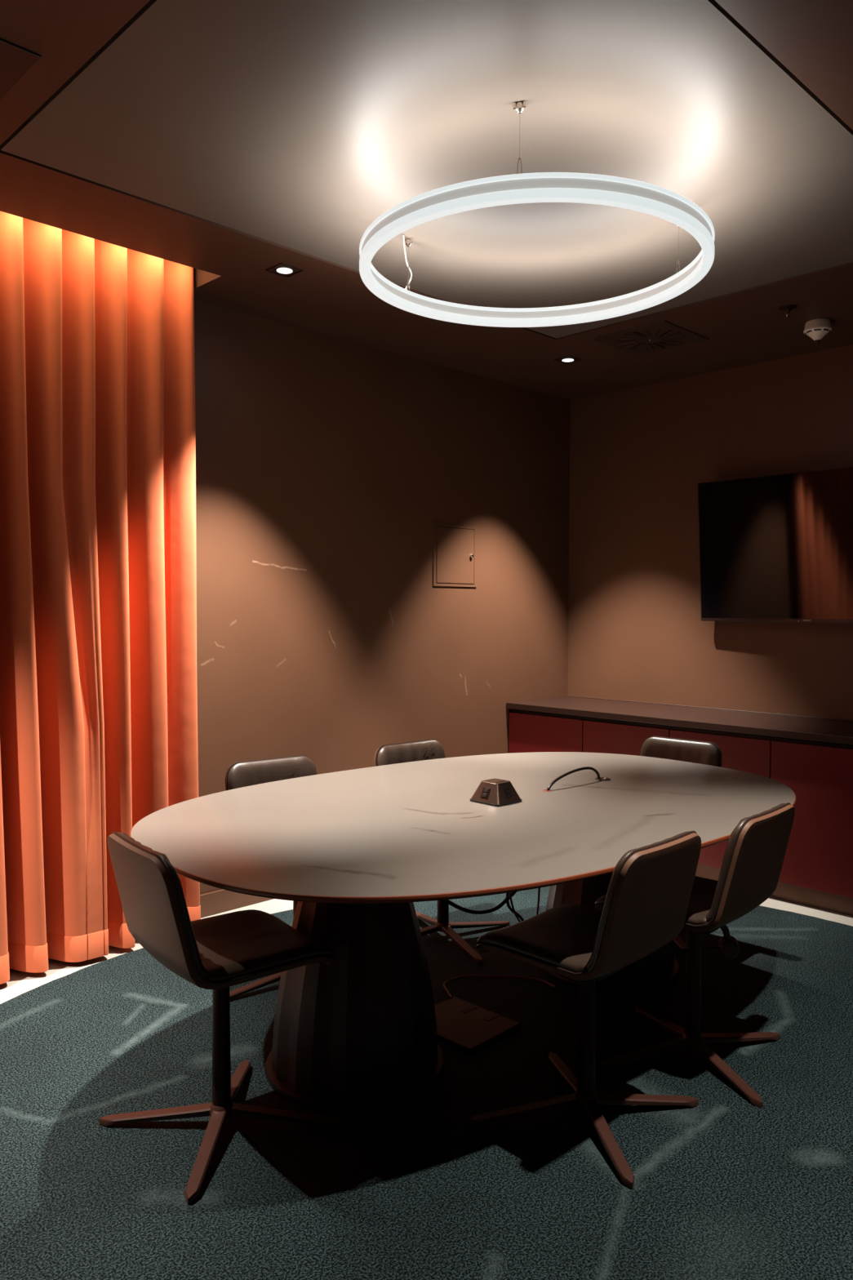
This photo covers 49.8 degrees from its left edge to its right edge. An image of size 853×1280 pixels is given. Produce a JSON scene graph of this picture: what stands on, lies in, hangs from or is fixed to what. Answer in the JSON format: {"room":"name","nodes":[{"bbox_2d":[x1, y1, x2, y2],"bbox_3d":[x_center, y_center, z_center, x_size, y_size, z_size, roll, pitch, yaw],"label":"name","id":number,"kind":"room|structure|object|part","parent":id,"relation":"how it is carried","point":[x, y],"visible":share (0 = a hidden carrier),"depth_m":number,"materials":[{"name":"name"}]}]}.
{"room":"meeting room","nodes":[
{"label":"meeting room","id":0,"kind":"room"},
{"bbox_2d":[194,299,570,894],"bbox_3d":[-1.367,-0.200,4.187,6.715,3.300,0.100,-2,3,-44],"label":"wall","id":1,"kind":"structure","parent":0,"point":[326,466],"depth_m":5.09,"materials":[{"name":"brown paint"}]},
{"bbox_2d":[200,889,271,917],"bbox_3d":[-0.386,1.266,5.127,2.568,0.112,0.012,-2,3,-44],"label":"baseboard","id":2,"kind":"structure","parent":1,"relation":"attached to","point":[212,903],"depth_m":4.52,"materials":[{"name":"brown paint"}]},
{"bbox_2d":[432,523,476,586],"bbox_3d":[0.183,-0.514,5.609,0.382,0.374,0.022,-2,3,-44],"label":"access panel","id":3,"kind":"object","parent":1,"relation":"attached to","point":[454,549],"visible":1,"depth_m":5.60,"materials":[{"name":"brown paint"}]},
{"bbox_2d":[0,0,852,399],"bbox_3d":[0.494,-1.652,2.243,6.515,0.250,5.200,-2,3,-44],"label":"ceiling","id":4,"kind":"structure","parent":0,"point":[229,141],"depth_m":2.94,"materials":[{"name":"brown paint"}]},
{"bbox_2d":[0,38,40,100],"bbox_3d":[-1.331,-1.534,2.419,0.450,0.011,0.450,-2,3,-44],"label":"ceiling vent","id":5,"kind":"object","parent":4,"relation":"in","point":[15,61],"visible":1,"depth_m":2.44,"materials":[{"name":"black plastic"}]},
{"bbox_2d":[265,262,303,277],"bbox_3d":[-0.610,-1.587,3.943,0.116,0.006,0.116,-2,3,-44],"label":"recessed light","id":6,"kind":"object","parent":4,"relation":"in","point":[285,270],"visible":1,"depth_m":3.94,"materials":[{"name":"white metal"}]},
{"bbox_2d":[359,100,715,327],"bbox_3d":[0.376,-1.425,3.231,1.222,0.276,1.222,-2,3,-44],"label":"pendant","id":7,"kind":"object","parent":4,"relation":"hanging from","point":[664,203],"visible":1,"depth_m":2.86,"materials":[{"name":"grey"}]},
{"bbox_3d":[-0.082,-1.474,3.607,0.025,0.207,0.064,1,2,32],"label":"power cord","id":8,"kind":"part","parent":7,"relation":"part of","materials":[{"name":"beige plastic"}]},
{"bbox_2d":[553,355,582,364],"bbox_3d":[0.824,-1.630,5.347,0.116,0.006,0.116,-2,3,-44],"label":"recessed light","id":9,"kind":"object","parent":4,"relation":"in","point":[568,359],"visible":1,"depth_m":5.34,"materials":[{"name":"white metal"}]},
{"bbox_2d":[591,320,709,355],"bbox_3d":[1.201,-1.612,4.930,0.450,0.011,0.450,-2,3,-44],"label":"ceiling vent","id":10,"kind":"object","parent":4,"relation":"in","point":[663,335],"visible":1,"depth_m":4.90,"materials":[{"name":"brown metal"}]},
{"bbox_2d":[778,304,797,319],"bbox_3d":[1.735,-1.571,4.409,0.084,0.052,0.084,-2,3,-44],"label":"sprinkler","id":11,"kind":"object","parent":4,"relation":"attached to","point":[787,308],"visible":1,"depth_m":4.40,"materials":[{"name":"brown metal"}]},
{"bbox_2d":[803,318,831,343],"bbox_3d":[1.975,-1.550,4.635,0.133,0.108,0.133,-2,3,-44],"label":"smoke detector","id":12,"kind":"object","parent":4,"relation":"attached to","point":[816,329],"visible":1,"depth_m":4.60,"materials":[{"name":"beige plastic"}]},
{"bbox_3d":[-1.597,-1.787,3.665,1.445,0.055,0.035,-2,3,-44],"label":"track","id":13,"kind":"object","parent":4,"relation":"attached to","visible":0},
{"bbox_2d":[0,210,200,984],"bbox_3d":[-1.605,-0.206,3.724,1.459,3.098,0.188,-2,3,-44],"label":"curtain","id":14,"kind":"object","parent":13,"relation":"hanging from","point":[99,695],"visible":0.88,"depth_m":3.83,"materials":[{"name":"orange fabric"}]},
{"bbox_2d":[0,897,852,1004],"bbox_3d":[0.482,1.471,2.351,6.515,0.100,5.200,-2,3,-44],"label":"floor","id":15,"kind":"structure","parent":0,"point":[20,982],"depth_m":3.96,"materials":[{"name":"tile"}]},
{"bbox_2d":[0,886,852,1279],"bbox_3d":[0.304,1.398,2.829,4.545,0.011,3.903,-2,3,-44],"label":"carpet","id":16,"kind":"object","parent":15,"relation":"on","point":[726,1186],"visible":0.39,"depth_m":2.54,"materials":[{"name":"teal carpet"}]},
{"bbox_2d":[99,831,343,1204],"bbox_3d":[-0.583,0.966,2.628,0.562,0.860,0.550,-1,3,-38],"label":"chair","id":17,"kind":"object","parent":16,"relation":"on","point":[217,953],"visible":1,"depth_m":2.55,"materials":[{"name":"brown leather"}]},
{"bbox_3d":[-0.771,1.364,2.640,0.340,0.062,0.041,0,2,1],"label":"leg","id":18,"kind":"part","parent":17,"relation":"part of","materials":[{"name":"orange metal"}]},
{"bbox_3d":[-0.746,0.725,2.490,0.131,0.360,0.437,-1,3,-38],"label":"backrest","id":19,"kind":"part","parent":17,"relation":"part of","materials":[{"name":"brown leather"}]},
{"bbox_2d":[117,831,207,978],"bbox_3d":[-0.737,0.716,2.497,0.120,0.346,0.433,-1,3,-38],"label":"cushion","id":20,"kind":"object","parent":17,"relation":"on","point":[150,890],"depth_m":2.38,"materials":[{"name":"brown leather"}]},
{"bbox_3d":[-0.591,1.371,2.457,0.041,0.062,0.340,0,2,1],"label":"leg","id":21,"kind":"part","parent":17,"relation":"part of","materials":[{"name":"orange metal"}]},
{"bbox_3d":[-0.550,0.903,2.652,0.458,0.091,0.444,-1,3,-38],"label":"seat","id":22,"kind":"part","parent":17,"relation":"part of","materials":[{"name":"brown leather"}]},
{"bbox_3d":[-0.587,1.359,2.821,0.041,0.062,0.340,0,2,1],"label":"leg","id":23,"kind":"part","parent":17,"relation":"part of","materials":[{"name":"brown wood"}]},
{"bbox_2d":[191,909,335,982],"bbox_3d":[-0.540,0.890,2.660,0.452,0.086,0.440,-1,3,-38],"label":"seat cushion","id":24,"kind":"object","parent":17,"relation":"on","point":[250,944],"depth_m":2.59,"materials":[{"name":"brown leather"}]},
{"bbox_3d":[-0.407,1.366,2.637,0.340,0.062,0.041,0,2,1],"label":"leg","id":25,"kind":"part","parent":17,"relation":"part of","materials":[{"name":"orange metal"}]},
{"bbox_2d":[225,755,317,999],"bbox_3d":[-0.502,0.931,3.644,0.644,0.860,0.606,1,2,22],"label":"chair","id":26,"kind":"object","parent":16,"relation":"on","point":[242,774],"visible":0.13,"depth_m":3.76,"materials":[{"name":"brown leather"}]},
{"bbox_3d":[-0.653,1.333,3.555,0.340,0.062,0.041,-1,2,-36],"label":"leg","id":27,"kind":"part","parent":26,"relation":"part of","materials":[{"name":"orange metal"}]},
{"bbox_2d":[226,755,317,790],"bbox_3d":[-0.620,0.671,3.793,0.433,0.346,0.120,-1,2,-37],"label":"cushion","id":28,"kind":"object","parent":26,"relation":"on","point":[242,774],"depth_m":3.79,"materials":[{"name":"brown leather"}]},
{"bbox_2d":[374,738,509,964],"bbox_3d":[0.082,0.916,4.142,0.628,0.860,0.569,1,2,27],"label":"chair","id":29,"kind":"object","parent":16,"relation":"on","point":[424,749],"visible":0.15,"depth_m":4.21,"materials":[{"name":"brown leather"}]},
{"bbox_2d":[377,740,445,765],"bbox_3d":[-0.050,0.656,4.281,0.433,0.345,0.120,-2,3,-41],"label":"cushion","id":30,"kind":"object","parent":29,"relation":"on","point":[418,750],"depth_m":4.28,"materials":[{"name":"brown leather"}]},
{"bbox_3d":[-0.006,1.309,4.322,0.041,0.062,0.340,-1,2,-26],"label":"leg","id":31,"kind":"part","parent":29,"relation":"part of","materials":[{"name":"orange metal"}]},
{"bbox_3d":[-0.088,1.317,4.078,0.340,0.062,0.041,-1,2,-26],"label":"leg","id":32,"kind":"part","parent":29,"relation":"part of","materials":[{"name":"orange metal"}]},
{"bbox_3d":[0.156,1.321,3.997,0.041,0.062,0.340,-1,2,-26],"label":"leg","id":33,"kind":"part","parent":29,"relation":"part of","materials":[{"name":"orange metal"}]},
{"bbox_3d":[0.238,1.313,4.240,0.340,0.062,0.041,-1,2,-26],"label":"leg","id":34,"kind":"part","parent":29,"relation":"part of","materials":[{"name":"orange metal"}]},
{"bbox_2d":[129,751,796,1112],"bbox_3d":[0.246,0.981,3.395,2.578,0.784,1.700,-2,3,-41],"label":"conference table","id":35,"kind":"object","parent":16,"relation":"on","point":[355,849],"visible":0.8,"depth_m":2.83,"materials":[{"name":"beige laminate"}]},
{"bbox_3d":[-0.232,1.374,2.997,0.584,0.023,0.584,-2,3,-41],"label":"plate","id":36,"kind":"part","parent":35,"relation":"part of","materials":[{"name":"black plastic"}]},
{"bbox_2d":[443,891,516,914],"bbox_3d":[0.178,0.858,3.632,0.032,0.505,0.916,2,3,43],"label":"cable","id":37,"kind":"object","parent":35,"relation":"hanging from","point":[507,899],"visible":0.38,"depth_m":3.68,"materials":[{"name":"black plastic"}]},
{"bbox_2d":[470,778,521,806],"bbox_3d":[0.254,0.552,3.357,0.142,0.076,0.142,-2,3,-44],"label":"block","id":38,"kind":"object","parent":35,"relation":"on","point":[492,792],"visible":1,"depth_m":3.32,"materials":[{"name":"brown metal"}]},
{"bbox_2d":[480,786,490,799],"bbox_3d":[0.214,0.553,3.318,0.019,0.037,0.034,-2,3,-44],"label":"switch plate","id":39,"kind":"object","parent":38,"relation":"attached to","point":[485,791],"depth_m":3.31,"materials":[{"name":"black plastic"}]},
{"bbox_3d":[0.254,0.515,3.356,0.048,0.002,0.048,-2,3,-44],"label":"lid","id":40,"kind":"part","parent":38,"relation":"part of","materials":[{"name":"brown metal"}]},
{"bbox_2d":[502,787,511,798],"bbox_3d":[0.293,0.553,3.317,0.032,0.035,0.018,-2,3,-44],"label":"socket","id":41,"kind":"object","parent":38,"relation":"attached to","point":[507,792],"depth_m":3.31,"materials":[{"name":"black plastic"}]},
{"bbox_2d":[506,893,524,920],"bbox_3d":[0.440,0.973,3.997,0.031,0.755,0.307,2,3,41],"label":"cable","id":42,"kind":"object","parent":35,"relation":"hanging from","point":[510,908],"visible":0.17,"depth_m":3.92,"materials":[{"name":"black plastic"}]},
{"bbox_2d":[508,888,540,922],"bbox_3d":[0.391,0.907,3.753,0.258,0.608,0.008,-2,3,-44],"label":"hanging cable","id":43,"kind":"object","parent":35,"relation":"hanging from","point":[539,889],"visible":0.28,"depth_m":3.74,"materials":[{"name":"black plastic"}]},
{"bbox_2d":[546,766,599,791],"bbox_3d":[0.592,0.552,3.674,0.348,0.070,0.014,-2,3,-44],"label":"cable","id":44,"kind":"object","parent":35,"relation":"on","point":[595,771],"visible":0.99,"depth_m":3.66,"materials":[{"name":"black plastic"}]},
{"bbox_2d":[595,777,610,781],"bbox_3d":[0.729,0.574,3.795,0.064,0.004,0.064,-2,3,-44],"label":"cable grommet","id":45,"kind":"object","parent":35,"relation":"on","point":[605,778],"visible":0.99,"depth_m":3.78,"materials":[{"name":"brown metal"}]},
{"bbox_3d":[0.759,1.347,3.853,0.584,0.023,0.584,-2,3,-41],"label":"plate","id":46,"kind":"part","parent":35,"relation":"part of","materials":[{"name":"black plastic"}]},
{"bbox_2d":[434,996,519,1052],"bbox_3d":[0.126,1.370,3.287,0.320,0.014,0.270,2,3,44],"label":"floor hatch","id":47,"kind":"object","parent":16,"relation":"on","point":[464,1024],"visible":0.91,"depth_m":3.26,"materials":[{"name":"black plastic"}]},
{"bbox_2d":[443,975,555,998],"bbox_3d":[0.270,1.352,3.634,0.435,0.022,0.203,0,2,-17],"label":"cable","id":48,"kind":"object","parent":16,"relation":"on","point":[462,976],"visible":1,"depth_m":3.68,"materials":[{"name":"black plastic"}]},
{"bbox_2d":[468,831,701,1189],"bbox_3d":[0.463,0.968,2.694,0.589,0.860,0.501,2,2,36],"label":"chair","id":49,"kind":"object","parent":16,"relation":"on","point":[648,895],"visible":1,"depth_m":2.58,"materials":[{"name":"brown leather"}]},
{"bbox_3d":[0.290,1.367,2.672,0.340,0.062,0.041,0,2,-9],"label":"leg","id":50,"kind":"part","parent":49,"relation":"part of","materials":[{"name":"orange metal"}]},
{"bbox_2d":[476,903,602,973],"bbox_3d":[0.428,0.891,2.728,0.452,0.086,0.440,2,3,45],"label":"seat cushion","id":51,"kind":"object","parent":49,"relation":"on","point":[561,939],"depth_m":2.66,"materials":[{"name":"brown leather"}]},
{"bbox_3d":[0.440,1.361,2.881,0.041,0.062,0.340,0,2,-9],"label":"leg","id":52,"kind":"part","parent":49,"relation":"part of","materials":[{"name":"brown wood"}]},
{"bbox_3d":[0.437,0.904,2.719,0.458,0.091,0.444,2,3,45],"label":"seat","id":53,"kind":"part","parent":49,"relation":"part of","materials":[{"name":"brown leather"}]},
{"bbox_3d":[0.466,0.940,2.692,0.185,0.035,0.130,2,3,45],"label":"seat mount","id":54,"kind":"part","parent":49,"relation":"part of","materials":[{"name":"black plastic"}]},
{"bbox_3d":[0.499,1.373,2.522,0.041,0.062,0.340,0,2,-9],"label":"leg","id":55,"kind":"part","parent":49,"relation":"part of","materials":[{"name":"orange metal"}]},
{"bbox_2d":[586,831,689,969],"bbox_3d":[0.609,0.719,2.544,0.120,0.346,0.433,2,3,45],"label":"cushion","id":56,"kind":"object","parent":49,"relation":"on","point":[647,899],"depth_m":2.46,"materials":[{"name":"brown leather"}]},
{"bbox_3d":[0.617,0.728,2.537,0.131,0.360,0.437,2,3,45],"label":"backrest","id":57,"kind":"part","parent":49,"relation":"part of","materials":[{"name":"brown leather"}]},
{"bbox_3d":[0.649,1.367,2.732,0.340,0.062,0.041,0,2,-9],"label":"leg","id":58,"kind":"part","parent":49,"relation":"part of","materials":[{"name":"brown wood"}]},
{"bbox_2d":[640,736,721,954],"bbox_3d":[1.065,0.915,4.272,0.501,0.860,0.581,2,2,36],"label":"chair","id":59,"kind":"object","parent":16,"relation":"on","point":[706,753],"visible":0.13,"depth_m":4.40,"materials":[{"name":"brown leather"}]},
{"bbox_3d":[1.099,1.320,4.115,0.041,0.062,0.340,0,2,-9],"label":"leg","id":60,"kind":"part","parent":59,"relation":"part of","materials":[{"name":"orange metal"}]},
{"bbox_2d":[640,737,719,766],"bbox_3d":[1.202,0.656,4.413,0.433,0.346,0.120,2,3,43],"label":"chair back","id":61,"kind":"object","parent":59,"relation":"on","point":[706,753],"depth_m":4.41,"materials":[{"name":"brown leather"}]},
{"bbox_2d":[594,802,795,1108],"bbox_3d":[0.884,0.956,3.066,0.604,0.860,0.525,1,2,29],"label":"chair","id":62,"kind":"object","parent":16,"relation":"on","point":[756,848],"visible":0.83,"depth_m":2.96,"materials":[{"name":"brown leather"}]},
{"bbox_3d":[0.718,1.357,3.017,0.340,0.062,0.041,0,2,-18],"label":"leg","id":63,"kind":"part","parent":62,"relation":"part of","materials":[{"name":"brown wood"}]},
{"bbox_2d":[595,875,717,924],"bbox_3d":[0.848,0.880,3.099,0.452,0.086,0.440,2,3,43],"label":"seat cushion","id":64,"kind":"object","parent":62,"relation":"on","point":[703,891],"depth_m":3.02,"materials":[{"name":"brown leather"}]},
{"bbox_3d":[0.833,1.349,3.248,0.041,0.062,0.340,0,2,-18],"label":"leg","id":65,"kind":"part","parent":62,"relation":"part of","materials":[{"name":"brown wood"}]},
{"bbox_3d":[0.857,0.893,3.091,0.458,0.091,0.444,2,3,43],"label":"seat","id":66,"kind":"part","parent":62,"relation":"part of","materials":[{"name":"brown leather"}]},
{"bbox_3d":[0.884,1.034,3.066,0.203,0.013,0.012,0,2,-15],"label":"lever","id":67,"kind":"part","parent":62,"relation":"part of","materials":[{"name":"black plastic"}]},
{"bbox_3d":[0.886,0.929,3.065,0.185,0.035,0.130,2,3,43],"label":"seat mount","id":68,"kind":"part","parent":62,"relation":"part of","materials":[{"name":"black plastic"}]},
{"bbox_3d":[0.997,0.976,3.074,0.061,0.084,0.024,-1,2,-27],"label":"knob arm","id":69,"kind":"part","parent":62,"relation":"part of","materials":[{"name":"black plastic"}]},
{"bbox_3d":[0.948,1.362,2.902,0.041,0.062,0.340,0,2,-18],"label":"leg","id":70,"kind":"part","parent":62,"relation":"part of","materials":[{"name":"brown wood"}]},
{"bbox_3d":[1.018,1.034,3.091,0.064,0.064,0.069,1,2,14],"label":"tilt knob","id":71,"kind":"part","parent":62,"relation":"part of","materials":[{"name":"black plastic"}]},
{"bbox_3d":[1.063,1.354,3.132,0.340,0.062,0.041,0,2,-18],"label":"leg","id":72,"kind":"part","parent":62,"relation":"part of","materials":[{"name":"brown wood"}]},
{"bbox_2d":[706,803,785,922],"bbox_3d":[1.034,0.707,2.922,0.120,0.346,0.433,2,3,43],"label":"cushion","id":73,"kind":"object","parent":62,"relation":"on","point":[754,855],"depth_m":2.82,"materials":[{"name":"brown leather"}]},
{"bbox_3d":[1.043,0.716,2.915,0.131,0.360,0.437,2,3,43],"label":"backrest","id":74,"kind":"part","parent":62,"relation":"part of","materials":[{"name":"brown leather"}]},
{"bbox_2d":[507,709,587,753],"bbox_3d":[0.965,0.876,6.026,0.633,0.838,0.596,-2,3,-44],"label":"base cabinet","id":75,"kind":"object","parent":15,"relation":"on","point":[530,731],"depth_m":5.80,"materials":[{"name":"red wood"}]},
{"bbox_3d":[0.538,0.833,6.019,0.010,0.722,0.006,-2,3,-44],"label":"filler strip","id":76,"kind":"part","parent":75,"relation":"part of","materials":[{"name":"brown wood"}]},
{"bbox_2d":[506,695,852,745],"bbox_3d":[1.788,0.457,5.167,0.664,0.045,2.947,-2,3,-44],"label":"countertop","id":77,"kind":"structure","parent":75,"relation":"on","point":[837,731],"depth_m":5.24,"materials":[{"name":"brown paint"}]},
{"bbox_2d":[582,716,673,755],"bbox_3d":[1.381,0.892,5.603,0.633,0.838,0.591,-2,3,-44],"label":"base cabinet","id":78,"kind":"object","parent":15,"relation":"on","point":[603,735],"visible":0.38,"depth_m":5.41,"materials":[{"name":"red wood"}]},
{"bbox_2d":[669,726,773,897],"bbox_3d":[1.794,0.908,5.181,0.633,0.838,0.590,-2,3,-44],"label":"base cabinet","id":79,"kind":"object","parent":15,"relation":"on","point":[747,753],"visible":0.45,"depth_m":4.91,"materials":[{"name":"red wood"}]},
{"bbox_2d":[770,737,852,915],"bbox_3d":[2.207,0.925,4.760,0.633,0.838,0.590,-2,3,-44],"label":"base cabinet","id":80,"kind":"object","parent":15,"relation":"on","point":[817,868],"visible":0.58,"depth_m":4.57,"materials":[{"name":"red wood"}]},
{"bbox_2d":[567,344,852,719],"bbox_3d":[2.885,-0.198,4.574,0.100,3.300,5.300,-2,3,-44],"label":"wall","id":81,"kind":"structure","parent":0,"point":[639,456],"depth_m":5.77,"materials":[{"name":"brown paint"}]},
{"bbox_2d":[697,466,852,622],"bbox_3d":[2.186,-0.514,5.064,0.161,0.834,1.470,-2,3,-42],"label":"television","id":82,"kind":"object","parent":81,"relation":"attached to","point":[774,548],"visible":1,"depth_m":5.20,"materials":[{"name":"black glass"}]}
]}

